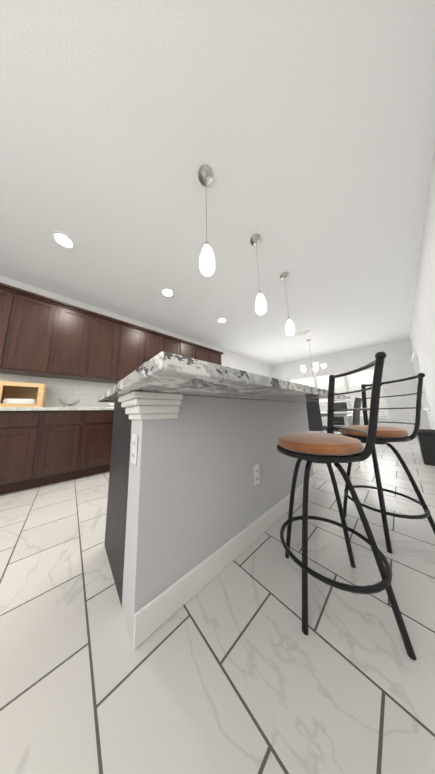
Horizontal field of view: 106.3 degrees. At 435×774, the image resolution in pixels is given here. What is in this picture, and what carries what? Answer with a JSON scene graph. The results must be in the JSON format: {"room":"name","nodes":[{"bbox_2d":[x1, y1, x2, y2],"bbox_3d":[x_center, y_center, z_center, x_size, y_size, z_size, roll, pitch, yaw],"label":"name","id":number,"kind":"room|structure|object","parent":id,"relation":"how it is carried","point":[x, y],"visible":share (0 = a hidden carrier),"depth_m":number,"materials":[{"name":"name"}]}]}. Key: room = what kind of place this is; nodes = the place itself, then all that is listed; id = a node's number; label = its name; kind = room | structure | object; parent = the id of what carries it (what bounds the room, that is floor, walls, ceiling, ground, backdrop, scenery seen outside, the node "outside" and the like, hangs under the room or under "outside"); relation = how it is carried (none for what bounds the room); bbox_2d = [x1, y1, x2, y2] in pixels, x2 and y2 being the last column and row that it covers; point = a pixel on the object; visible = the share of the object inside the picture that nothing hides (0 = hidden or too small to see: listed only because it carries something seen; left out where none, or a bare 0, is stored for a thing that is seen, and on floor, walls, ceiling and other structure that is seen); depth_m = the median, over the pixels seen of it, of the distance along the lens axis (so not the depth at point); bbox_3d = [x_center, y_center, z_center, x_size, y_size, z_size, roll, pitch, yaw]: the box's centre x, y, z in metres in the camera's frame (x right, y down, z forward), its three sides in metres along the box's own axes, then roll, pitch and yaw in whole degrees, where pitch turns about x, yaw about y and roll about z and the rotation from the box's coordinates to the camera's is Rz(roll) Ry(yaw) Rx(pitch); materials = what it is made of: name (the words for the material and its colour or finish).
{"room":"dining room and kitchen","nodes":[
{"label":"dining room and kitchen","id":0,"kind":"room"},
{"bbox_2d":[0,275,271,383],"bbox_3d":[-1.368,-0.003,3.565,9.950,2.765,0.120,6,-12,-42],"label":"wall","id":1,"kind":"structure","parent":0,"point":[233,360],"depth_m":3.81,"materials":[{"name":"paint"}]},
{"bbox_2d":[0,286,15,373],"bbox_3d":[-2.842,-0.734,2.030,0.380,1.035,0.347,6,-12,-42],"label":"upper cabinet","id":2,"kind":"object","parent":1,"relation":"attached to","point":[7,295],"depth_m":2.03,"materials":[{"name":"brown wood"}]},
{"bbox_2d":[4,290,59,377],"bbox_3d":[-2.555,-0.702,2.285,0.391,1.035,0.347,6,-12,-42],"label":"upper cabinet","id":3,"kind":"object","parent":1,"relation":"attached to","point":[43,336],"depth_m":2.16,"materials":[{"name":"brown wood"}]},
{"bbox_2d":[0,373,114,406],"bbox_3d":[-1.720,0.168,3.124,4.430,0.466,0.006,6,-12,-42],"label":"tile backsplash","id":4,"kind":"structure","parent":1,"relation":"attached to","point":[86,393],"depth_m":2.57,"materials":[{"name":"white tile"}]},
{"bbox_2d":[52,302,91,380],"bbox_3d":[-2.268,-0.670,2.541,0.381,1.035,0.347,6,-12,-42],"label":"upper cabinet","id":5,"kind":"object","parent":1,"relation":"attached to","point":[73,327],"depth_m":2.42,"materials":[{"name":"brown wood"}]},
{"bbox_2d":[84,314,119,381],"bbox_3d":[-1.977,-0.637,2.800,0.399,1.035,0.347,6,-12,-42],"label":"upper cabinet","id":6,"kind":"object","parent":1,"relation":"attached to","point":[104,348],"depth_m":2.68,"materials":[{"name":"brown wood"}]},
{"bbox_2d":[112,322,143,383],"bbox_3d":[-1.672,-0.603,3.072,0.422,1.035,0.347,6,-12,-42],"label":"upper cabinet","id":7,"kind":"object","parent":1,"relation":"attached to","point":[131,337],"depth_m":2.94,"materials":[{"name":"brown wood"}]},
{"bbox_2d":[144,330,167,361],"bbox_3d":[-1.358,-0.770,3.389,0.438,0.625,0.347,6,-12,-42],"label":"upper cabinet","id":8,"kind":"object","parent":1,"relation":"attached to","point":[154,343],"depth_m":3.25,"materials":[{"name":"brown wood"}]},
{"bbox_2d":[168,338,179,354],"bbox_3d":[-1.122,-0.743,3.599,0.466,0.625,0.347,6,-12,-42],"label":"upper cabinet","id":9,"kind":"object","parent":1,"relation":"attached to","point":[173,343],"depth_m":3.56,"materials":[{"name":"brown wood"}]},
{"bbox_2d":[180,342,195,358],"bbox_3d":[-0.794,-0.505,3.854,0.400,1.035,0.347,6,-12,-42],"label":"upper cabinet","id":10,"kind":"object","parent":1,"relation":"attached to","point":[186,348],"depth_m":3.79,"materials":[{"name":"brown wood"}]},
{"bbox_2d":[196,346,207,361],"bbox_3d":[-0.488,-0.471,4.127,0.423,1.035,0.347,6,-12,-42],"label":"upper cabinet","id":11,"kind":"object","parent":1,"relation":"attached to","point":[201,354],"depth_m":4.05,"materials":[{"name":"brown wood"}]},
{"bbox_2d":[208,350,221,364],"bbox_3d":[-0.158,-0.434,4.421,0.463,1.035,0.347,6,-12,-42],"label":"upper cabinet","id":12,"kind":"object","parent":1,"relation":"attached to","point":[214,356],"depth_m":4.34,"materials":[{"name":"brown wood"}]},
{"bbox_2d":[0,438,434,773],"bbox_3d":[0.779,1.200,2.355,12.100,0.100,4.800,6,-12,-42],"label":"floor","id":13,"kind":"structure","parent":0,"point":[231,668],"depth_m":0.55,"materials":[{"name":"tile"}]},
{"bbox_2d":[0,411,51,494],"bbox_3d":[-2.399,0.734,1.990,0.471,0.878,0.608,6,-12,-42],"label":"base cabinet","id":14,"kind":"object","parent":13,"relation":"on","point":[40,448],"depth_m":1.82,"materials":[{"name":"brown wood"}]},
{"bbox_2d":[44,411,83,485],"bbox_3d":[-2.164,0.761,2.200,0.459,0.878,0.608,6,-12,-42],"label":"base cabinet","id":15,"kind":"object","parent":13,"relation":"on","point":[66,438],"depth_m":2.04,"materials":[{"name":"brown wood"}]},
{"bbox_2d":[80,410,113,477],"bbox_3d":[-1.812,0.800,2.513,0.486,0.878,0.608,6,-12,-42],"label":"base cabinet","id":16,"kind":"object","parent":13,"relation":"on","point":[95,455],"depth_m":2.26,"materials":[{"name":"brown wood"}]},
{"bbox_2d":[0,407,113,410],"bbox_3d":[-1.502,0.378,2.853,4.430,0.040,0.637,6,-12,-42],"label":"countertop","id":17,"kind":"structure","parent":16,"relation":"on","point":[54,408],"depth_m":2.00,"materials":[{"name":"stone"}]},
{"bbox_2d":[0,381,46,406],"bbox_3d":[-2.489,0.107,2.086,0.380,0.310,0.320,6,-12,-42],"label":"bread box","id":18,"kind":"object","parent":17,"relation":"on","point":[17,394],"visible":0.88,"depth_m":2.07,"materials":[{"name":"brown wood"}]},
{"bbox_2d":[59,399,79,406],"bbox_3d":[-2.104,0.229,2.319,0.230,0.120,0.230,6,-12,-42],"label":"bowl","id":19,"kind":"object","parent":17,"relation":"on","point":[68,402],"visible":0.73,"depth_m":2.26,"materials":[{"name":"white ceramic"}]},
{"bbox_2d":[104,395,315,649],"bbox_3d":[0.143,0.577,1.460,1.868,0.889,0.727,6,-12,-42],"label":"kitchen island","id":20,"kind":"object","parent":13,"relation":"on","point":[192,510],"depth_m":0.81,"materials":[{"name":"grey paint"}]},
{"bbox_2d":[131,434,137,464],"bbox_3d":[-0.368,0.270,0.720,0.007,0.125,0.070,6,-12,-42],"label":"outlet","id":21,"kind":"object","parent":20,"relation":"attached to","point":[134,449],"visible":1,"depth_m":0.71,"materials":[{"name":"white plastic"}]},
{"bbox_2d":[97,351,296,402],"bbox_3d":[-0.221,0.051,0.955,0.675,0.068,1.060,6,-12,-42],"label":"island countertop","id":22,"kind":"structure","parent":20,"relation":"on","point":[166,375],"depth_m":0.54,"materials":[{"name":"grey stone"}]},
{"bbox_2d":[253,464,259,485],"bbox_3d":[0.272,0.600,1.128,0.070,0.125,0.007,6,-12,-42],"label":"outlet","id":23,"kind":"object","parent":20,"relation":"attached to","point":[256,471],"visible":1,"depth_m":1.12,"materials":[{"name":"white plastic"}]},
{"bbox_2d":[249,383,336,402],"bbox_3d":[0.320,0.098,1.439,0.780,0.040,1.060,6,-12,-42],"label":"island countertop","id":24,"kind":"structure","parent":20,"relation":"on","point":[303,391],"depth_m":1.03,"materials":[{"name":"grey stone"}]},
{"bbox_2d":[297,395,348,402],"bbox_3d":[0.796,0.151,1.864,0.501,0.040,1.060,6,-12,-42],"label":"dining table","id":25,"kind":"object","parent":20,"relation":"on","point":[338,396],"depth_m":1.52,"materials":[{"name":"white"}]},
{"bbox_2d":[306,402,326,432],"bbox_3d":[2.008,0.776,3.446,0.440,1.007,0.593,-9,-12,41],"label":"dining chair","id":26,"kind":"object","parent":13,"relation":"on","point":[314,417],"visible":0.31,"depth_m":3.24,"materials":[{"name":"grey fabric"}]},
{"bbox_2d":[321,411,352,425],"bbox_3d":[2.513,0.988,4.055,1.450,0.750,1.060,-10,-12,43],"label":"dining table","id":27,"kind":"object","parent":13,"relation":"on","point":[345,415],"visible":0.23,"depth_m":3.42,"materials":[{"name":"white"}]},
{"bbox_2d":[334,402,349,424],"bbox_3d":[3.313,0.900,4.472,0.440,1.007,0.593,-10,-12,43],"label":"dining chair","id":28,"kind":"object","parent":13,"relation":"on","point":[339,420],"visible":0.33,"depth_m":4.59,"materials":[{"name":"grey leather"}]},
{"bbox_2d":[325,397,363,449],"bbox_3d":[2.412,0.709,3.088,0.440,1.007,0.593,5,-11,-38],"label":"chair","id":29,"kind":"object","parent":13,"relation":"on","point":[356,413],"visible":0.4,"depth_m":2.89,"materials":[{"name":"grey leather"}]},
{"bbox_2d":[277,351,416,659],"bbox_3d":[0.524,0.399,0.786,0.470,1.016,0.434,-3,-9,12],"label":"bar stool","id":30,"kind":"object","parent":13,"relation":"on","point":[329,447],"visible":1,"depth_m":0.66,"materials":[{"name":"black metal"},{"name":"wood"}]},
{"bbox_2d":[339,373,434,553],"bbox_3d":[1.134,0.440,1.153,0.470,1.016,0.434,-1,-9,-2],"label":"bar stool","id":31,"kind":"object","parent":13,"relation":"on","point":[386,434],"visible":0.79,"depth_m":1.03,"materials":[{"name":"black metal"},{"name":"wood"}]},
{"bbox_2d":[417,429,434,465],"bbox_3d":[3.138,0.851,2.346,0.380,0.460,0.315,6,-12,-42],"label":"trash bin","id":32,"kind":"object","parent":13,"relation":"on","point":[426,439],"visible":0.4,"depth_m":2.29,"materials":[{"name":"black plastic"}]},
{"bbox_2d":[0,0,434,364],"bbox_3d":[0.702,-1.629,2.796,12.100,0.100,4.800,6,-12,-42],"label":"ceiling","id":33,"kind":"structure","parent":0,"point":[304,130],"depth_m":1.29,"materials":[{"name":"white paint"}]},
{"bbox_2d":[51,231,74,249],"bbox_3d":[-1.734,-1.659,1.838,0.196,0.006,0.196,6,-12,-42],"label":"recessed light","id":34,"kind":"object","parent":33,"relation":"in","point":[63,240],"visible":1,"depth_m":1.83,"materials":[{"name":"white"}]},
{"bbox_2d":[161,288,173,296],"bbox_3d":[-0.813,-1.555,2.665,0.196,0.006,0.196,6,-12,-42],"label":"recessed light","id":35,"kind":"object","parent":33,"relation":"in","point":[167,292],"visible":1,"depth_m":2.66,"materials":[{"name":"white"}]},
{"bbox_2d":[198,164,215,276],"bbox_3d":[-0.087,-1.316,1.294,0.126,0.939,0.126,6,-12,-42],"label":"pendant light","id":36,"kind":"object","parent":33,"relation":"hanging from","point":[207,263],"visible":1,"depth_m":1.22,"materials":[{"name":"white glass"}]},
{"bbox_2d":[217,318,225,322],"bbox_3d":[0.096,-1.449,3.500,0.196,0.006,0.196,6,-12,-42],"label":"recessed light","id":37,"kind":"object","parent":33,"relation":"in","point":[221,320],"visible":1,"depth_m":3.50,"materials":[{"name":"white"}]},
{"bbox_2d":[251,234,266,314],"bbox_3d":[0.457,-1.250,1.814,0.126,0.939,0.126,6,-12,-42],"label":"pendant light","id":38,"kind":"object","parent":33,"relation":"hanging from","point":[260,305],"visible":1,"depth_m":1.74,"materials":[{"name":"white glass"}]},
{"bbox_2d":[280,272,294,335],"bbox_3d":[0.998,-1.185,2.324,0.126,0.939,0.126,6,-12,-42],"label":"pendant light","id":39,"kind":"object","parent":33,"relation":"hanging from","point":[289,328],"visible":1,"depth_m":2.25,"materials":[{"name":"white glass"}]},
{"bbox_2d":[294,330,310,336],"bbox_3d":[2.189,-1.391,4.205,0.200,0.016,0.340,6,-12,-42],"label":"ceiling vent","id":40,"kind":"object","parent":33,"relation":"in","point":[303,333],"visible":1,"depth_m":4.18,"materials":[{"name":"white metal"}]},
{"bbox_2d":[300,339,326,377],"bbox_3d":[2.612,-0.818,4.532,0.619,1.070,0.642,6,-12,-42],"label":"chandelier","id":41,"kind":"object","parent":33,"relation":"hanging from","point":[303,368],"visible":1,"depth_m":4.42,"materials":[{"name":"white glass"}]},
{"bbox_2d":[271,339,428,433],"bbox_3d":[3.970,0.183,5.683,4.250,2.765,0.120,-8,-11,36],"label":"wall","id":42,"kind":"structure","parent":0,"point":[398,363],"depth_m":4.84,"materials":[{"name":"paint"}]},
{"bbox_2d":[289,368,392,421],"bbox_3d":[3.967,0.326,5.643,2.700,1.630,0.155,-8,-11,36],"label":"window","id":43,"kind":"structure","parent":42,"relation":"in","point":[389,419],"depth_m":5.10,"materials":[{"name":"white"}]},
{"bbox_2d":[290,369,388,417],"bbox_3d":[3.962,0.283,5.644,2.592,1.505,0.060,-8,-11,36],"label":"window blinds","id":44,"kind":"object","parent":43,"relation":"attached to","point":[304,381],"visible":0.29,"depth_m":5.35,"materials":[{"name":"white plastic"}]},
{"bbox_2d":[309,431,417,437],"bbox_3d":[3.965,1.492,5.424,3.950,0.100,0.013,-8,-11,36],"label":"baseboard","id":45,"kind":"structure","parent":42,"relation":"attached to","point":[339,432],"depth_m":5.46,"materials":[{"name":"white"}]},
{"bbox_2d":[409,141,434,429],"bbox_3d":[1.659,-0.497,0.925,10.870,2.765,0.120,6,-12,-42],"label":"wall","id":46,"kind":"structure","parent":0,"point":[422,336],"depth_m":2.36,"materials":[{"name":"paint"}]},
{"bbox_2d":[417,354,429,410],"bbox_3d":[5.078,-0.114,3.992,0.990,1.330,0.150,6,-12,-42],"label":"window","id":47,"kind":"structure","parent":46,"relation":"in","point":[423,385],"depth_m":4.24,"materials":[{"name":"white"}]},
{"bbox_2d":[411,351,428,409],"bbox_3d":[5.027,-0.133,4.052,1.010,1.370,0.060,6,-12,-42],"label":"window blinds","id":48,"kind":"object","parent":47,"relation":"attached to","point":[414,359],"visible":0.58,"depth_m":3.86,"materials":[{"name":"white"}]},
{"label":"outside","id":49,"kind":"structure","parent":0,"visible":0},
{"bbox_2d":[299,371,385,416],"bbox_3d":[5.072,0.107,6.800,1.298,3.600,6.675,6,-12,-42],"label":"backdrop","id":50,"kind":"structure","parent":49,"point":[351,393],"depth_m":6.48,"materials":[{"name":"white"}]}
]}

